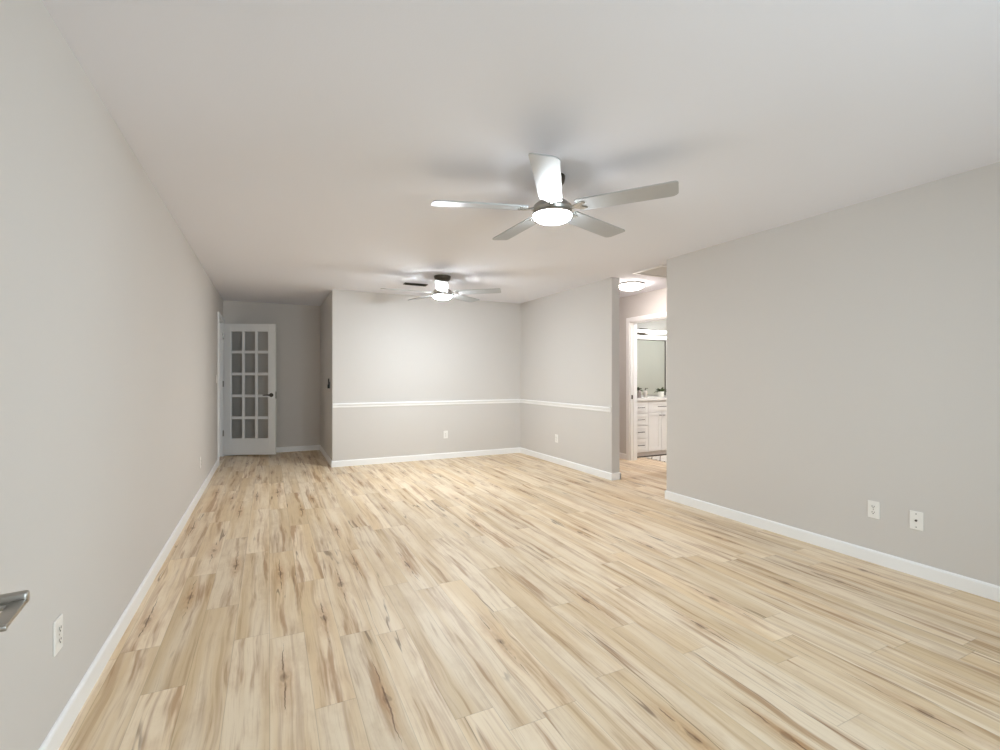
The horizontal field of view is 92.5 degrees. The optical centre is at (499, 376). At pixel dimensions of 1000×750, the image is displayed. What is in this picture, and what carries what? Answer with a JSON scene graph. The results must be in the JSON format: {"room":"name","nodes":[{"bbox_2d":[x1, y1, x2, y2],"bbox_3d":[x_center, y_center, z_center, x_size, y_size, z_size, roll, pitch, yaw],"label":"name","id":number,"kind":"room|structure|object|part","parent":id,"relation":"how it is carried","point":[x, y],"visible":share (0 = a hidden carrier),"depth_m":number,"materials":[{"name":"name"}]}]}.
{"room":"empty living room","nodes":[
{"label":"empty living room","id":0,"kind":"room"},
{"bbox_2d":[0,590,29,631],"bbox_3d":[-0.738,0.219,0.471,0.376,2.038,0.122,0,0,-32],"label":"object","id":1,"kind":"structure","parent":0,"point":[11,604],"depth_m":0.60,"materials":[{"name":"silver metal"}]},
{"bbox_2d":[0,0,222,749],"bbox_3d":[-2.174,0.030,2.865,0.130,2.440,10.510,0,0,-26],"label":"wall","id":2,"kind":"structure","parent":0,"point":[109,313],"depth_m":1.81,"materials":[{"name":"beige paint"}]},
{"bbox_2d":[53,614,62,656],"bbox_3d":[-1.498,0.878,1.625,0.010,0.115,0.070,0,0,-26],"label":"wall outlet","id":3,"kind":"object","parent":2,"relation":"attached to","point":[58,623],"visible":1,"depth_m":1.61,"materials":[{"name":"white plastic"}]},
{"bbox_2d":[39,460,218,749],"bbox_3d":[-1.909,1.207,2.481,0.013,0.085,9.329,0,0,-26],"label":"baseboard","id":4,"kind":"structure","parent":2,"relation":"attached to","point":[60,729],"depth_m":2.12,"materials":[{"name":"white paint"}]},
{"bbox_2d":[218,312,224,459],"bbox_3d":[-4.202,0.175,7.069,0.166,2.150,0.925,0,0,-26],"label":"door frame","id":5,"kind":"structure","parent":2,"relation":"attached to","point":[221,321],"depth_m":7.44,"materials":[{"name":"white paint"}]},
{"bbox_2d":[223,300,319,446],"bbox_3d":[-3.667,0.030,7.907,1.561,2.440,0.130,0,0,-26],"label":"wall","id":6,"kind":"structure","parent":0,"point":[297,326],"depth_m":7.88,"materials":[{"name":"beige paint"}]},
{"bbox_2d":[223,324,275,454],"bbox_3d":[-3.912,0.203,7.482,0.806,2.042,0.149,0,0,-2],"label":"door","id":7,"kind":"structure","parent":6,"relation":"in","point":[232,446],"depth_m":7.47,"materials":[{"name":"white paint"}]},
{"bbox_2d":[224,445,319,455],"bbox_3d":[-3.695,1.207,7.814,1.431,0.085,0.013,0,0,-26],"label":"baseboard","id":8,"kind":"structure","parent":6,"relation":"attached to","point":[309,447],"depth_m":7.96,"materials":[{"name":"white paint"}]},
{"bbox_2d":[320,292,330,457],"bbox_3d":[-2.646,0.030,7.436,0.130,2.440,1.606,0,0,-26],"label":"wall","id":9,"kind":"structure","parent":0,"point":[325,308],"depth_m":7.38,"materials":[{"name":"beige paint"}]},
{"bbox_2d":[320,445,331,465],"bbox_3d":[-2.682,1.207,7.346,0.013,0.085,1.736,0,0,-26],"label":"baseboard","id":10,"kind":"structure","parent":9,"relation":"attached to","point":[322,450],"depth_m":7.25,"materials":[{"name":"white paint"}]},
{"bbox_2d":[331,289,519,460],"bbox_3d":[-0.957,0.030,7.287,3.042,2.440,0.130,0,0,-26],"label":"wall","id":11,"kind":"structure","parent":0,"point":[385,347],"depth_m":7.11,"materials":[{"name":"beige paint"}]},
{"bbox_2d":[331,447,519,466],"bbox_3d":[-0.985,1.207,7.194,2.938,0.085,0.013,0,0,-26],"label":"baseboard","id":12,"kind":"structure","parent":11,"relation":"attached to","point":[355,462],"depth_m":7.10,"materials":[{"name":"white paint"}]},
{"bbox_2d":[332,399,519,407],"bbox_3d":[-0.977,0.404,7.193,2.925,0.061,0.022,0,0,-26],"label":"chair rail","id":13,"kind":"object","parent":11,"relation":"attached to","point":[416,403],"visible":1,"depth_m":7.10,"materials":[{"name":"white paint"}]},
{"bbox_2d":[443,431,447,438],"bbox_3d":[-0.826,0.888,7.273,0.070,0.115,0.010,0,0,-26],"label":"wall outlet","id":14,"kind":"object","parent":11,"relation":"attached to","point":[445,433],"visible":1,"depth_m":7.27,"materials":[{"name":"white plastic"}]},
{"bbox_2d":[42,0,999,305],"bbox_3d":[0.501,-1.240,4.600,9.300,0.100,11.350,0,0,-26],"label":"ceiling","id":15,"kind":"structure","parent":0,"point":[302,151],"depth_m":2.23,"materials":[{"name":"white paint"}]},
{"bbox_2d":[403,282,427,285],"bbox_3d":[-1.091,-1.183,6.185,0.300,0.015,0.112,0,0,-26],"label":"ceiling vent","id":16,"kind":"object","parent":15,"relation":"in","point":[405,283],"visible":1,"depth_m":6.15,"materials":[{"name":"brown metal"}]},
{"bbox_2d":[380,275,500,301],"bbox_3d":[-0.688,-1.050,5.650,1.386,0.280,1.334,0,0,-6],"label":"ceiling fan","id":17,"kind":"object","parent":15,"relation":"hanging from","point":[441,292],"visible":1,"depth_m":5.62,"materials":[{"name":"silver metal"}]},
{"bbox_3d":[-1.085,-0.992,5.526,0.563,0.032,0.143,0,0,-24],"label":"blade","id":18,"kind":"part","parent":17,"relation":"part of","materials":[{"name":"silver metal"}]},
{"bbox_3d":[-0.976,-0.992,6.027,0.143,0.032,0.563,0,0,-42],"label":"blade","id":19,"kind":"part","parent":17,"relation":"part of","materials":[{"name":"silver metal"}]},
{"bbox_3d":[-0.642,-0.992,5.267,0.143,0.032,0.563,0,0,-6],"label":"blade","id":20,"kind":"part","parent":17,"relation":"part of","materials":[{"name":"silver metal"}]},
{"bbox_2d":[433,294,451,299],"bbox_3d":[-0.685,-0.934,5.702,0.216,0.046,0.216,0,0,-6],"label":"diffuser","id":21,"kind":"object","parent":17,"relation":"attached to","point":[437,296],"depth_m":5.63,"materials":[{"name":"white glass"}]},
{"bbox_3d":[-0.465,-0.992,6.078,0.143,0.032,0.563,0,0,30],"label":"blade","id":22,"kind":"part","parent":17,"relation":"part of","materials":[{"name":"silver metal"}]},
{"bbox_3d":[-0.259,-0.992,5.608,0.563,0.032,0.143,0,0,12],"label":"blade","id":23,"kind":"part","parent":17,"relation":"part of","materials":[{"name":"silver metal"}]},
{"bbox_2d":[431,153,678,239],"bbox_3d":[0.297,-1.052,2.811,1.386,0.277,1.334,0,0,9],"label":"ceiling fan","id":24,"kind":"object","parent":15,"relation":"hanging from","point":[552,209],"visible":1,"depth_m":2.74,"materials":[{"name":"silver metal"}]},
{"bbox_3d":[-0.118,-0.997,2.794,0.563,0.029,0.143,0,0,-9],"label":"blade","id":25,"kind":"part","parent":24,"relation":"part of","materials":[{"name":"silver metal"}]},
{"bbox_3d":[0.117,-0.997,3.250,0.143,0.029,0.563,0,0,-27],"label":"blade","id":26,"kind":"part","parent":24,"relation":"part of","materials":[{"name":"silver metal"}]},
{"bbox_3d":[0.243,-0.997,2.429,0.143,0.029,0.563,0,0,9],"label":"blade","id":27,"kind":"part","parent":24,"relation":"part of","materials":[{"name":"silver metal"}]},
{"bbox_2d":[533,209,571,224],"bbox_3d":[0.313,-0.938,2.860,0.228,0.048,0.228,0,0,9],"label":"diffuser","id":28,"kind":"object","parent":24,"relation":"attached to","point":[542,216],"depth_m":2.80,"materials":[{"name":"white glass"}]},
{"bbox_3d":[0.624,-0.997,3.167,0.563,0.029,0.143,0,0,-45],"label":"blade","id":29,"kind":"part","parent":24,"relation":"part of","materials":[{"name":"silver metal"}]},
{"bbox_3d":[0.701,-0.997,2.660,0.563,0.029,0.143,0,0,27],"label":"blade","id":30,"kind":"part","parent":24,"relation":"part of","materials":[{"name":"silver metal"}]},
{"bbox_2d":[619,281,644,290],"bbox_3d":[1.688,-1.149,6.166,0.336,0.082,0.336,0,0,-26],"label":"flush ceiling light","id":31,"kind":"object","parent":15,"relation":"attached to","point":[631,285],"visible":0.94,"depth_m":6.06,"materials":[{"name":"white glass"}]},
{"bbox_2d":[632,265,666,277],"bbox_3d":[1.897,-1.183,5.440,0.600,0.014,0.470,0,0,-26],"label":"attic hatch","id":32,"kind":"object","parent":15,"relation":"attached to","point":[660,271],"visible":0.44,"depth_m":5.47,"materials":[{"name":"white paint"}]},
{"bbox_3d":[1.897,-1.188,5.440,0.540,0.004,0.410,0,0,-26],"label":"panel","id":33,"kind":"part","parent":32,"relation":"part of","materials":[{"name":"white paint"}]},
{"bbox_2d":[59,450,999,749],"bbox_3d":[0.501,1.300,4.600,9.300,0.100,11.350,0,0,-26],"label":"floor","id":34,"kind":"structure","parent":0,"point":[512,601],"depth_m":2.39,"materials":[{"name":"brown wood"}]},
{"bbox_2d":[637,400,666,457],"bbox_3d":[2.431,0.812,7.739,1.175,0.875,0.542,0,0,-26],"label":"vanity cabinet","id":35,"kind":"object","parent":34,"relation":"on","point":[651,414],"visible":0.34,"depth_m":7.45,"materials":[{"name":"white paint"}]},
{"bbox_3d":[2.149,0.481,7.348,0.303,0.179,0.019,0,0,-26],"label":"drawer","id":36,"kind":"part","parent":35,"relation":"part of","materials":[{"name":"white paint"}]},
{"bbox_3d":[2.149,0.666,7.348,0.303,0.175,0.019,0,0,-26],"label":"drawer","id":37,"kind":"part","parent":35,"relation":"part of","materials":[{"name":"white paint"}]},
{"bbox_3d":[2.149,0.857,7.348,0.303,0.190,0.019,0,0,-26],"label":"drawer","id":38,"kind":"part","parent":35,"relation":"part of","materials":[{"name":"white paint"}]},
{"bbox_3d":[2.149,1.060,7.348,0.303,0.200,0.019,0,0,-26],"label":"drawer","id":39,"kind":"part","parent":35,"relation":"part of","materials":[{"name":"white paint"}]},
{"bbox_2d":[637,396,666,400],"bbox_3d":[2.438,0.357,7.748,1.205,0.035,0.524,0,0,-26],"label":"countertop","id":40,"kind":"structure","parent":35,"relation":"on","point":[642,398],"depth_m":7.49,"materials":[{"name":"white stone"}]},
{"bbox_2d":[637,388,641,397],"bbox_3d":[2.209,0.264,7.569,0.068,0.153,0.060,0,0,10],"label":"soap dispenser","id":41,"kind":"object","parent":40,"relation":"on","point":[639,391],"visible":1,"depth_m":7.55,"materials":[{"name":"grey glass"}]},
{"bbox_2d":[654,387,666,396],"bbox_3d":[2.646,0.260,7.843,0.250,0.161,0.205,0,0,16],"label":"potted plant","id":42,"kind":"object","parent":40,"relation":"on","point":[661,391],"visible":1,"depth_m":7.79,"materials":[{"name":"green plant"}]},
{"bbox_3d":[2.629,0.295,7.819,0.100,0.090,0.100,0,0,-26],"label":"pot","id":43,"kind":"part","parent":42,"relation":"part of","materials":[{"name":"white ceramic"}]},
{"bbox_3d":[2.411,0.861,7.475,0.258,0.597,0.019,0,0,-26],"label":"door","id":44,"kind":"part","parent":35,"relation":"part of","materials":[{"name":"white paint"}]},
{"bbox_3d":[2.531,0.473,7.532,0.525,0.163,0.019,0,0,-26],"label":"drawer","id":45,"kind":"part","parent":35,"relation":"part of","materials":[{"name":"white paint"}]},
{"bbox_3d":[2.651,0.861,7.590,0.258,0.597,0.019,0,0,-26],"label":"door","id":46,"kind":"part","parent":35,"relation":"part of","materials":[{"name":"white paint"}]},
{"bbox_2d":[646,455,666,461],"bbox_3d":[2.674,1.244,7.253,0.760,0.012,0.500,0,0,-26],"label":"bath rug","id":47,"kind":"object","parent":34,"relation":"on","point":[658,458],"visible":0.29,"depth_m":7.20,"materials":[{"name":"white fabric"}]},
{"bbox_2d":[520,277,618,472],"bbox_3d":[0.892,0.030,6.820,0.117,2.440,2.318,0,0,-26],"label":"wall","id":48,"kind":"structure","parent":0,"point":[569,339],"depth_m":6.52,"materials":[{"name":"beige paint"}]},
{"bbox_2d":[520,399,610,411],"bbox_3d":[0.825,0.404,6.799,0.022,0.061,2.298,0,0,-26],"label":"chair rail","id":49,"kind":"object","parent":48,"relation":"attached to","point":[556,404],"visible":1,"depth_m":6.55,"materials":[{"name":"white paint"}]},
{"bbox_2d":[520,447,620,480],"bbox_3d":[0.772,1.207,7.069,0.143,0.085,2.897,0,0,-26],"label":"baseboard","id":50,"kind":"structure","parent":48,"relation":"attached to","point":[610,476],"depth_m":6.43,"materials":[{"name":"white paint"}]},
{"bbox_2d":[619,288,666,453],"bbox_3d":[2.266,0.030,6.534,0.120,2.440,5.400,0,0,-26],"label":"wall","id":51,"kind":"structure","parent":0,"point":[652,302],"depth_m":7.19,"materials":[{"name":"beige paint"}]},
{"bbox_2d":[619,452,625,459],"bbox_3d":[2.206,1.207,6.505,0.013,0.085,5.160,0,0,-26],"label":"baseboard","id":52,"kind":"structure","parent":51,"relation":"attached to","point":[621,455],"depth_m":7.23,"materials":[{"name":"white paint"}]},
{"bbox_2d":[626,312,666,460],"bbox_3d":[2.150,0.192,6.775,0.156,2.115,0.905,0,0,-26],"label":"door frame","id":53,"kind":"structure","parent":51,"relation":"attached to","point":[631,323],"depth_m":7.10,"materials":[{"name":"white paint"}]},
{"bbox_2d":[637,319,666,396],"bbox_3d":[3.209,0.030,7.111,2.080,2.440,2.620,0,0,-26],"label":"wall","id":54,"kind":"structure","parent":0,"point":[661,324],"depth_m":8.17,"materials":[{"name":"paint"}]},
{"bbox_2d":[637,339,665,394],"bbox_3d":[2.341,-0.144,8.001,1.130,0.943,0.021,0,0,-26],"label":"bathroom mirror","id":55,"kind":"object","parent":54,"relation":"attached to","point":[651,354],"visible":0.52,"depth_m":8.11,"materials":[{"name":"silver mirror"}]},
{"bbox_2d":[637,328,666,338],"bbox_3d":[2.359,-0.713,7.964,1.110,0.155,0.102,0,0,-26],"label":"vanity light","id":56,"kind":"object","parent":54,"relation":"attached to","point":[641,332],"visible":0.51,"depth_m":8.00,"materials":[{"name":"silver metal"}]},
{"bbox_2d":[667,162,999,585],"bbox_3d":[2.923,0.030,2.480,0.120,2.440,5.387,0,0,-26],"label":"wall","id":57,"kind":"structure","parent":0,"point":[823,366],"depth_m":3.32,"materials":[{"name":"beige paint"}]},
{"bbox_2d":[665,490,999,601],"bbox_3d":[2.886,1.207,2.541,0.133,0.085,5.270,0,0,-26],"label":"baseboard","id":58,"kind":"structure","parent":57,"relation":"attached to","point":[963,583],"depth_m":3.29,"materials":[{"name":"white paint"}]},
{"bbox_2d":[868,500,879,518],"bbox_3d":[2.501,0.893,3.205,0.010,0.115,0.070,0,0,-26],"label":"wall outlet","id":59,"kind":"object","parent":57,"relation":"attached to","point":[873,506],"visible":1,"depth_m":3.20,"materials":[{"name":"white plastic"}]},
{"bbox_2d":[910,510,922,530],"bbox_3d":[2.601,0.903,2.993,0.014,0.115,0.070,0,0,-26],"label":"cable plate","id":60,"kind":"object","parent":57,"relation":"attached to","point":[916,518],"visible":1,"depth_m":2.99,"materials":[{"name":"white plastic"}]}
]}

